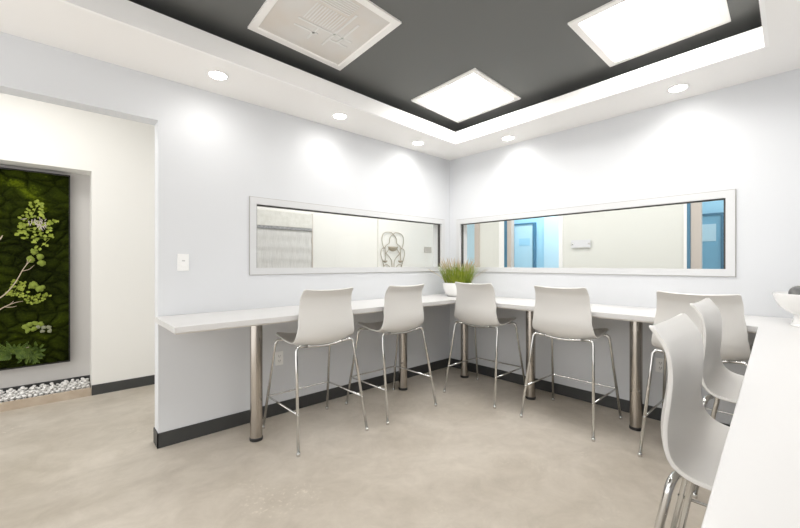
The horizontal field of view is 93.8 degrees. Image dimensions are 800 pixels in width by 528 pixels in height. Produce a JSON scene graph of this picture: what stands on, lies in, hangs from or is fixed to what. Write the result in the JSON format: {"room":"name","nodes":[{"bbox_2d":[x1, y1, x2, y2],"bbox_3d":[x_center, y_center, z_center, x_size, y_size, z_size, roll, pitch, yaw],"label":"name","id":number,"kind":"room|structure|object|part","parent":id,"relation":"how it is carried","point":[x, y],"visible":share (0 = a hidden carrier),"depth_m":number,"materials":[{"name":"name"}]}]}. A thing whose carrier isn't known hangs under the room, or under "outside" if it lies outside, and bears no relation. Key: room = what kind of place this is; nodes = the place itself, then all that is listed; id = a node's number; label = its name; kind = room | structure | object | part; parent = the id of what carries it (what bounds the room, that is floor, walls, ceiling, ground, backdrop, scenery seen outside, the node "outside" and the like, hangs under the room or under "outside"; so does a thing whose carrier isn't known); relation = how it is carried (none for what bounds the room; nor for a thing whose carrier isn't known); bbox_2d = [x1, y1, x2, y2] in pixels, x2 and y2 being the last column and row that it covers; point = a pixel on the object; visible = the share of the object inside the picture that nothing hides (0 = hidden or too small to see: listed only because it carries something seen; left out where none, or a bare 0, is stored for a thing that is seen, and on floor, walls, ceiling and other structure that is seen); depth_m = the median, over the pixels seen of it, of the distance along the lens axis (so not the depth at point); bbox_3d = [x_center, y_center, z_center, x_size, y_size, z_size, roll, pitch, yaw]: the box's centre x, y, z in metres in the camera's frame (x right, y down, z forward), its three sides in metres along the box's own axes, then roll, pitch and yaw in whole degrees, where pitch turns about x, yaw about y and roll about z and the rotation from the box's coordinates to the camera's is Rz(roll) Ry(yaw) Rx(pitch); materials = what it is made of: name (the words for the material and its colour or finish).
{"room":"office break room","nodes":[
{"label":"office break room","id":0,"kind":"room"},
{"bbox_2d":[0,93,432,394],"bbox_3d":[-1.361,-0.200,5.494,8.600,3.000,0.430,0,0,-42],"label":"wall","id":1,"kind":"structure","parent":0,"point":[117,155],"depth_m":3.86,"materials":[{"name":"white paint"}]},
{"bbox_2d":[0,165,89,388],"bbox_3d":[-3.787,0.191,3.475,1.395,2.218,0.140,0,0,-42],"label":"wall niche","id":2,"kind":"object","parent":1,"relation":"in","point":[79,364],"visible":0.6,"depth_m":3.82,"materials":[{"name":"grey paint"}]},
{"bbox_2d":[0,167,69,370],"bbox_3d":[-3.697,0.044,3.359,1.110,1.852,0.151,0,0,-42],"label":"panel","id":3,"kind":"object","parent":2,"relation":"attached to","point":[34,205],"visible":1,"depth_m":3.56,"materials":[{"name":"green plant"}]},
{"bbox_2d":[0,375,89,401],"bbox_3d":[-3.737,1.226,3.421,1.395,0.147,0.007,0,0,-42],"label":"pebbles","id":4,"kind":"object","parent":2,"relation":"attached to","point":[55,382],"visible":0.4,"depth_m":3.67,"materials":[{"name":"grey stone"}]},
{"bbox_2d":[92,375,154,395],"bbox_3d":[-1.708,1.250,4.922,3.624,0.100,0.007,0,0,-42],"label":"baseboard","id":5,"kind":"structure","parent":1,"relation":"attached to","point":[97,389],"depth_m":3.86,"materials":[{"name":"grey rubber"}]},
{"bbox_2d":[257,209,312,267],"bbox_3d":[-1.663,-0.175,4.937,1.144,1.070,0.044,0,0,-42],"label":"roman shade","id":6,"kind":"object","parent":1,"relation":"attached to","point":[284,239],"visible":0.41,"depth_m":5.02,"materials":[{"name":"fabric"}]},
{"bbox_2d":[380,232,404,266],"bbox_3d":[-0.101,-0.147,6.294,0.543,0.785,0.066,0,0,-42],"label":"wall sculpture","id":7,"kind":"object","parent":1,"relation":"attached to","point":[389,248],"visible":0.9,"depth_m":6.28,"materials":[{"name":"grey metal"}]},
{"bbox_3d":[-0.101,-0.251,6.294,0.210,0.079,0.064,0,0,-42],"label":"dish","id":8,"kind":"part","parent":7,"relation":"part of","materials":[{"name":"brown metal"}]},
{"bbox_2d":[424,247,430,252],"bbox_3d":[0.512,-0.263,6.905,0.190,0.105,0.011,0,0,-42],"label":"wall plaque","id":9,"kind":"object","parent":1,"relation":"attached to","point":[426,249],"visible":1,"depth_m":6.89,"materials":[{"name":"grey"}]},
{"bbox_2d":[0,32,449,432],"bbox_3d":[-1.315,-0.200,3.086,5.420,3.000,0.130,0,0,-42],"label":"wall","id":10,"kind":"structure","parent":0,"point":[214,152],"depth_m":2.97,"materials":[{"name":"white paint"}]},
{"bbox_2d":[177,254,188,270],"bbox_3d":[-1.585,-0.012,2.739,0.076,0.124,0.017,0,0,-42],"label":"light switch","id":11,"kind":"object","parent":10,"relation":"attached to","point":[182,259],"visible":1,"depth_m":2.74,"materials":[{"name":"white plastic"}]},
{"bbox_2d":[275,351,282,365],"bbox_3d":[-1.044,0.816,3.238,0.072,0.118,0.010,0,0,-42],"label":"wall outlet","id":12,"kind":"object","parent":10,"relation":"attached to","point":[278,355],"visible":1,"depth_m":3.23,"materials":[{"name":"white plastic"}]},
{"bbox_2d":[153,358,448,448],"bbox_3d":[-0.534,1.248,3.799,3.305,0.105,0.144,0,0,-42],"label":"baseboard","id":13,"kind":"structure","parent":10,"relation":"attached to","point":[182,434],"depth_m":3.20,"materials":[{"name":"grey rubber"}]},
{"bbox_2d":[249,196,444,274],"bbox_3d":[-0.384,-0.232,3.934,2.429,0.649,0.152,0,0,-42],"label":"window","id":14,"kind":"structure","parent":10,"relation":"in","point":[438,224],"depth_m":3.63,"materials":[{"name":"white wood"}]},
{"bbox_2d":[0,366,710,527],"bbox_3d":[0.786,1.350,3.291,8.800,0.100,7.000,0,0,-42],"label":"floor","id":15,"kind":"structure","parent":0,"point":[94,461],"depth_m":2.40,"materials":[{"name":"concrete"}]},
{"bbox_2d":[0,387,90,411],"bbox_3d":[-3.574,1.261,3.241,1.394,0.078,0.023,0,0,-42],"label":"board","id":16,"kind":"object","parent":15,"relation":"on","point":[50,398],"visible":1,"depth_m":3.48,"materials":[{"name":"brown wood"}]},
{"bbox_2d":[263,287,368,456],"bbox_3d":[-0.670,0.740,2.943,0.607,1.121,0.612,0,0,-42],"label":"bar stool","id":17,"kind":"object","parent":15,"relation":"on","point":[325,317],"visible":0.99,"depth_m":2.79,"materials":[{"name":"white plastic"}]},
{"bbox_3d":[-0.988,0.935,2.934,0.210,0.710,0.075,0,0,2],"label":"leg","id":18,"kind":"part","parent":17,"relation":"part of","materials":[{"name":"silver metal"}]},
{"bbox_3d":[-0.708,0.935,2.627,0.075,0.710,0.210,0,0,3],"label":"leg","id":19,"kind":"part","parent":17,"relation":"part of","materials":[{"name":"silver metal"}]},
{"bbox_3d":[-0.632,0.935,3.259,0.075,0.710,0.210,0,0,3],"label":"leg","id":20,"kind":"part","parent":17,"relation":"part of","materials":[{"name":"silver metal"}]},
{"bbox_3d":[-0.352,0.935,2.952,0.210,0.710,0.075,0,0,2],"label":"leg","id":21,"kind":"part","parent":17,"relation":"part of","materials":[{"name":"silver metal"}]},
{"bbox_2d":[345,284,436,424],"bbox_3d":[-0.083,0.740,3.445,0.607,1.121,0.612,0,0,-42],"label":"bar stool","id":22,"kind":"object","parent":15,"relation":"on","point":[403,306],"visible":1,"depth_m":3.29,"materials":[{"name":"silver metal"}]},
{"bbox_3d":[-0.401,0.935,3.436,0.210,0.710,0.075,0,0,2],"label":"leg","id":23,"kind":"part","parent":22,"relation":"part of","materials":[{"name":"silver metal"}]},
{"bbox_3d":[-0.121,0.935,3.130,0.075,0.710,0.210,0,0,3],"label":"leg","id":24,"kind":"part","parent":22,"relation":"part of","materials":[{"name":"silver metal"}]},
{"bbox_3d":[-0.045,0.935,3.761,0.075,0.710,0.210,0,0,3],"label":"leg","id":25,"kind":"part","parent":22,"relation":"part of","materials":[{"name":"silver metal"}]},
{"bbox_3d":[0.235,0.935,3.454,0.210,0.710,0.075,0,0,2],"label":"leg","id":26,"kind":"part","parent":22,"relation":"part of","materials":[{"name":"silver metal"}]},
{"bbox_2d":[155,293,799,527],"bbox_3d":[0.372,0.835,2.067,4.038,0.930,3.646,0,0,-42],"label":"countertop","id":27,"kind":"structure","parent":15,"relation":"on","point":[756,484],"depth_m":1.25,"materials":[{"name":"white laminate"}]},
{"bbox_3d":[-1.065,0.847,2.776,0.088,0.862,0.088,0,0,-42],"label":"post","id":28,"kind":"part","parent":27,"relation":"part of","materials":[{"name":"silver metal"}]},
{"bbox_3d":[0.031,0.847,3.888,0.088,0.862,0.088,0,0,-42],"label":"post","id":29,"kind":"part","parent":27,"relation":"part of","materials":[{"name":"silver metal"}]},
{"bbox_2d":[430,257,485,296],"bbox_3d":[0.664,0.144,4.320,0.618,0.452,0.539,0,0,40],"label":"potted grass","id":30,"kind":"object","parent":27,"relation":"on","point":[458,275],"depth_m":4.21,"materials":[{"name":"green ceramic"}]},
{"bbox_2d":[443,282,472,296],"bbox_3d":[0.666,0.291,4.312,0.352,0.157,0.352,0,0,-42],"label":"pot","id":31,"kind":"object","parent":27,"relation":"on","point":[450,289],"depth_m":4.20,"materials":[{"name":"white ceramic"}]},
{"bbox_3d":[0.742,0.847,4.307,0.088,0.862,0.088,0,0,-42],"label":"post","id":32,"kind":"part","parent":27,"relation":"part of","materials":[{"name":"silver metal"}]},
{"bbox_3d":[1.263,0.847,3.621,0.088,0.862,0.088,0,0,-42],"label":"post","id":33,"kind":"part","parent":27,"relation":"part of","materials":[{"name":"silver metal"}]},
{"bbox_3d":[1.861,0.847,2.952,0.088,0.862,0.088,0,0,-42],"label":"post","id":34,"kind":"part","parent":27,"relation":"part of","materials":[{"name":"silver metal"}]},
{"bbox_2d":[772,292,799,326],"bbox_3d":[2.467,0.273,2.192,0.414,0.194,0.414,0,0,-42],"label":"pedestal bowl","id":35,"kind":"object","parent":27,"relation":"on","point":[790,303],"visible":0.96,"depth_m":2.21,"materials":[{"name":"white ceramic"}]},
{"bbox_2d":[788,286,799,294],"bbox_3d":[2.382,0.176,2.234,0.094,0.094,0.094,0,0,-42],"label":"decorative ball","id":36,"kind":"object","parent":35,"relation":"in","point":[795,290],"visible":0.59,"depth_m":2.22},
{"bbox_2d":[443,282,524,408],"bbox_3d":[0.862,0.740,3.787,0.612,1.121,0.607,0,0,-44],"label":"bar stool","id":37,"kind":"object","parent":15,"relation":"on","point":[475,305],"visible":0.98,"depth_m":3.64,"materials":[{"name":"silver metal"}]},
{"bbox_3d":[0.545,0.935,3.815,0.210,0.710,0.075,0,0,2],"label":"leg","id":38,"kind":"part","parent":37,"relation":"part of","materials":[{"name":"silver metal"}]},
{"bbox_3d":[0.843,0.935,4.104,0.075,0.710,0.210,0,0,0],"label":"leg","id":39,"kind":"part","parent":37,"relation":"part of","materials":[{"name":"silver metal"}]},
{"bbox_3d":[0.880,0.935,3.469,0.075,0.710,0.210,0,0,0],"label":"leg","id":40,"kind":"part","parent":37,"relation":"part of","materials":[{"name":"silver metal"}]},
{"bbox_3d":[1.179,0.935,3.758,0.210,0.710,0.075,0,0,2],"label":"leg","id":41,"kind":"part","parent":37,"relation":"part of","materials":[{"name":"silver metal"}]},
{"bbox_2d":[520,285,621,441],"bbox_3d":[1.441,0.740,3.160,0.612,1.121,0.607,0,0,-42],"label":"bar stool","id":42,"kind":"object","parent":15,"relation":"on","point":[564,314],"visible":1,"depth_m":3.01,"materials":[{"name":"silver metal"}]},
{"bbox_3d":[1.125,0.935,3.198,0.210,0.710,0.075,0,0,3],"label":"leg","id":43,"kind":"part","parent":42,"relation":"part of","materials":[{"name":"silver metal"}]},
{"bbox_3d":[1.431,0.935,3.478,0.075,0.710,0.210,0,0,2],"label":"leg","id":44,"kind":"part","parent":42,"relation":"part of","materials":[{"name":"silver metal"}]},
{"bbox_3d":[1.450,0.935,2.842,0.075,0.710,0.210,0,0,2],"label":"leg","id":45,"kind":"part","parent":42,"relation":"part of","materials":[{"name":"silver metal"}]},
{"bbox_3d":[1.756,0.935,3.123,0.210,0.710,0.075,0,0,3],"label":"leg","id":46,"kind":"part","parent":42,"relation":"part of","materials":[{"name":"silver metal"}]},
{"bbox_2d":[649,313,729,527],"bbox_3d":[1.034,0.740,1.063,0.607,1.121,0.612,0,0,-42],"label":"bar stool","id":47,"kind":"object","parent":15,"relation":"on","point":[693,442],"visible":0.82,"depth_m":1.22,"materials":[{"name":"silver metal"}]},
{"bbox_3d":[0.716,0.935,1.054,0.210,0.710,0.075,0,0,2],"label":"leg","id":48,"kind":"part","parent":47,"relation":"part of","materials":[{"name":"silver metal"}]},
{"bbox_3d":[1.071,0.935,1.379,0.075,0.710,0.210,0,0,3],"label":"leg","id":49,"kind":"part","parent":47,"relation":"part of","materials":[{"name":"silver metal"}]},
{"bbox_2d":[638,291,752,456],"bbox_3d":[2.032,0.740,2.513,0.612,1.121,0.607,0,0,-42],"label":"bar stool","id":50,"kind":"object","parent":15,"relation":"on","point":[735,348],"visible":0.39,"depth_m":2.34,"materials":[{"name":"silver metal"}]},
{"bbox_3d":[1.716,0.935,2.551,0.210,0.710,0.075,0,0,3],"label":"leg","id":51,"kind":"part","parent":50,"relation":"part of","materials":[{"name":"silver metal"}]},
{"bbox_3d":[2.023,0.935,2.831,0.075,0.710,0.210,0,0,2],"label":"leg","id":52,"kind":"part","parent":50,"relation":"part of","materials":[{"name":"silver metal"}]},
{"bbox_3d":[2.041,0.935,2.195,0.075,0.710,0.210,0,0,2],"label":"leg","id":53,"kind":"part","parent":50,"relation":"part of","materials":[{"name":"silver metal"}]},
{"bbox_2d":[670,298,743,527],"bbox_3d":[1.626,0.740,1.675,0.607,1.121,0.612,0,0,-42],"label":"bar stool","id":54,"kind":"object","parent":15,"relation":"on","point":[718,381],"visible":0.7,"depth_m":1.86,"materials":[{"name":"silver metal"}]},
{"bbox_3d":[1.308,0.935,1.666,0.210,0.710,0.075,0,0,2],"label":"leg","id":55,"kind":"part","parent":54,"relation":"part of","materials":[{"name":"silver metal"}]},
{"bbox_3d":[1.664,0.935,1.990,0.075,0.710,0.210,0,0,3],"label":"leg","id":56,"kind":"part","parent":54,"relation":"part of","materials":[{"name":"silver metal"}]},
{"bbox_2d":[0,0,799,159],"bbox_3d":[0.064,-1.335,1.792,4.910,0.030,3.680,0,0,-42],"label":"ceiling","id":57,"kind":"structure","parent":0,"point":[55,23],"depth_m":2.58,"materials":[{"name":"white paint"}]},
{"bbox_2d":[207,70,227,79],"bbox_3d":[-1.269,-1.314,2.611,0.132,0.010,0.132,0,0,-42],"label":"recessed light","id":58,"kind":"object","parent":57,"relation":"in","point":[216,74],"visible":1,"depth_m":2.60,"materials":[{"name":"white"}]},
{"bbox_2d":[332,113,346,118],"bbox_3d":[-0.534,-1.314,3.333,0.132,0.010,0.132,0,0,-42],"label":"recessed light","id":59,"kind":"object","parent":57,"relation":"in","point":[335,115],"visible":1,"depth_m":3.32,"materials":[{"name":"white plastic"}]},
{"bbox_2d":[58,0,768,144],"bbox_3d":[-0.006,-1.385,1.842,4.016,0.131,2.568,0,0,-42],"label":"trim","id":60,"kind":"structure","parent":57,"relation":"attached to","point":[126,12],"depth_m":2.63,"materials":[{"name":"white paint"}]},
{"bbox_2d":[412,141,423,144],"bbox_3d":[0.196,-1.314,4.075,0.132,0.010,0.132,0,0,-42],"label":"recessed light","id":61,"kind":"object","parent":57,"relation":"in","point":[413,142],"visible":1,"depth_m":4.05,"materials":[{"name":"white plastic"}]},
{"bbox_2d":[501,136,514,139],"bbox_3d":[1.129,-1.314,3.914,0.132,0.010,0.132,0,0,-42],"label":"recessed light","id":62,"kind":"object","parent":57,"relation":"in","point":[504,137],"visible":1,"depth_m":3.90,"materials":[{"name":"white plastic"}]},
{"bbox_2d":[667,84,688,91],"bbox_3d":[2.082,-1.314,2.804,0.132,0.010,0.132,0,0,-42],"label":"recessed light","id":63,"kind":"object","parent":57,"relation":"in","point":[676,88],"visible":1,"depth_m":2.79,"materials":[{"name":"white"}]},
{"bbox_2d":[129,0,761,131],"bbox_3d":[0.063,-1.575,1.777,4.890,0.050,3.660,0,0,-42],"label":"ceiling","id":64,"kind":"structure","parent":0,"point":[530,48],"depth_m":2.66,"materials":[{"name":"grey paint"}]},
{"bbox_2d":[247,0,401,69],"bbox_3d":[-0.492,-1.544,2.424,0.772,0.012,0.800,0,0,-42],"label":"ceiling vent","id":65,"kind":"object","parent":64,"relation":"in","point":[334,33],"visible":1,"depth_m":2.43,"materials":[{"name":"white metal"}]},
{"bbox_2d":[411,68,520,122],"bbox_3d":[0.612,-1.544,3.518,0.786,0.012,0.802,0,0,-42],"label":"recessed light","id":66,"kind":"object","parent":64,"relation":"in","point":[472,93],"visible":1,"depth_m":3.48,"materials":[{"name":"white plastic"}]},
{"bbox_2d":[420,73,511,118],"bbox_3d":[0.612,-1.548,3.518,0.692,0.003,0.708,0,0,-42],"label":"diffuser","id":67,"kind":"object","parent":66,"relation":"attached to","point":[470,95],"depth_m":3.48,"materials":[{"name":"white plastic"}]},
{"bbox_2d":[568,0,730,66],"bbox_3d":[1.597,-1.544,2.387,0.794,0.012,0.738,0,0,-42],"label":"recessed light","id":68,"kind":"object","parent":64,"relation":"in","point":[617,31],"visible":1,"depth_m":2.42,"materials":[{"name":"white plastic"}]},
{"bbox_2d":[467,224,473,266],"bbox_3d":[1.377,-0.200,7.271,0.040,3.000,0.640,0,0,-42],"label":"wall","id":69,"kind":"structure","parent":0,"point":[470,228],"depth_m":7.25,"materials":[{"name":"blue paint"}]},
{"bbox_2d":[544,216,558,267],"bbox_3d":[3.129,-0.200,6.643,0.020,3.000,1.190,0,0,-42],"label":"panel","id":70,"kind":"object","parent":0,"point":[551,224],"visible":0.07,"depth_m":6.97,"materials":[{"name":"glass"}]},
{"bbox_2d":[480,204,683,268],"bbox_3d":[3.336,-0.200,4.740,0.120,3.000,5.500,0,0,-42],"label":"wall","id":71,"kind":"structure","parent":0,"point":[648,237],"depth_m":5.05,"materials":[{"name":"white paint"}]},
{"bbox_2d":[474,224,479,266],"bbox_3d":[1.445,-0.200,6.811,0.150,3.000,0.110,0,0,-42],"label":"trim","id":72,"kind":"structure","parent":71,"relation":"attached to","point":[476,226],"depth_m":6.75,"materials":[{"name":"beige paint"}]},
{"bbox_2d":[499,221,503,266],"bbox_3d":[1.785,-0.200,6.438,0.150,3.000,0.100,0,0,-42],"label":"trim","id":73,"kind":"structure","parent":71,"relation":"attached to","point":[501,223],"depth_m":6.39,"materials":[{"name":"white paint"}]},
{"bbox_2d":[504,221,506,266],"bbox_3d":[1.836,-0.200,6.383,0.140,3.000,0.050,0,0,-42],"label":"trim","id":74,"kind":"structure","parent":71,"relation":"attached to","point":[505,222],"depth_m":6.33,"materials":[{"name":"blue"}]},
{"bbox_2d":[507,220,513,266],"bbox_3d":[1.871,-0.200,6.330,0.100,3.000,0.075,0,0,-42],"label":"trim","id":75,"kind":"structure","parent":71,"relation":"attached to","point":[510,224],"depth_m":6.30,"materials":[{"name":"beige paint"}]},
{"bbox_2d":[559,216,562,267],"bbox_3d":[2.472,-0.200,5.686,0.150,3.000,0.058,0,0,-42],"label":"trim","id":76,"kind":"structure","parent":71,"relation":"attached to","point":[560,217],"depth_m":5.63,"materials":[{"name":"white paint"}]},
{"bbox_2d":[571,240,589,247],"bbox_3d":[2.615,-0.292,5.415,0.034,0.110,0.270,0,0,-42],"label":"wall sign","id":77,"kind":"object","parent":71,"relation":"attached to","point":[574,243],"visible":1,"depth_m":5.41,"materials":[{"name":"white plastic"}]},
{"bbox_2d":[684,204,686,268],"bbox_3d":[3.495,-0.200,4.566,0.150,3.000,0.030,0,0,-42],"label":"trim","id":78,"kind":"structure","parent":71,"relation":"attached to","point":[685,205],"depth_m":4.51,"materials":[{"name":"white paint"}]},
{"bbox_2d":[687,203,690,268],"bbox_3d":[3.516,-0.200,4.543,0.140,3.000,0.033,0,0,-42],"label":"trim","id":79,"kind":"structure","parent":71,"relation":"attached to","point":[688,204],"depth_m":4.49,"materials":[{"name":"blue"}]},
{"bbox_2d":[691,202,701,268],"bbox_3d":[3.553,-0.200,4.488,0.100,3.000,0.095,0,0,-42],"label":"trim","id":80,"kind":"structure","parent":71,"relation":"attached to","point":[696,208],"depth_m":4.45,"materials":[{"name":"beige paint"}]},
{"bbox_2d":[514,200,723,267],"bbox_3d":[3.977,-0.200,5.840,0.150,3.000,6.260,0,0,-42],"label":"wall","id":81,"kind":"structure","parent":0,"point":[539,221],"depth_m":7.13,"materials":[{"name":"blue paint"}]},
{"bbox_2d":[514,222,535,267],"bbox_3d":[2.434,0.250,7.343,0.100,2.100,0.460,0,0,-42],"label":"door","id":82,"kind":"structure","parent":81,"relation":"in","point":[525,233],"depth_m":7.33,"materials":[{"name":"blue paint"}]},
{"bbox_3d":[2.441,-0.430,7.341,0.006,0.140,0.230,0,0,-42],"label":"panel","id":83,"kind":"part","parent":82,"relation":"part of","materials":[{"name":"blue glass"}]},
{"bbox_2d":[702,212,723,268],"bbox_3d":[4.343,0.295,5.253,0.100,2.010,0.340,0,0,-42],"label":"door","id":84,"kind":"structure","parent":81,"relation":"in","point":[712,223],"depth_m":5.23,"materials":[{"name":"blue wood"}]},
{"bbox_2d":[450,68,799,424],"bbox_3d":[1.963,-0.200,3.418,0.130,3.000,3.800,0,0,-42],"label":"wall","id":85,"kind":"structure","parent":0,"point":[743,137],"depth_m":3.18,"materials":[{"name":"white paint"}]},
{"bbox_2d":[450,358,729,426],"bbox_3d":[1.865,1.248,3.425,0.007,0.105,3.643,0,0,-42],"label":"baseboard","id":86,"kind":"structure","parent":85,"relation":"attached to","point":[576,393],"depth_m":3.69,"materials":[{"name":"grey rubber"}]},
{"bbox_2d":[456,189,735,276],"bbox_3d":[1.642,-0.229,3.769,0.152,0.650,2.619,0,0,-42],"label":"window","id":87,"kind":"structure","parent":85,"relation":"in","point":[729,196],"depth_m":3.26,"materials":[{"name":"white wood"}]},
{"bbox_3d":[1.652,-0.229,3.779,0.124,0.639,2.608,0,0,-42],"label":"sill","id":88,"kind":"part","parent":87,"relation":"part of","materials":[{"name":"white"}]},
{"bbox_2d":[655,358,663,372],"bbox_3d":[2.158,0.840,3.102,0.010,0.118,0.072,0,0,-42],"label":"wall outlet","id":89,"kind":"object","parent":85,"relation":"attached to","point":[658,361],"visible":0.84,"depth_m":3.11,"materials":[{"name":"white plastic"}]}
]}

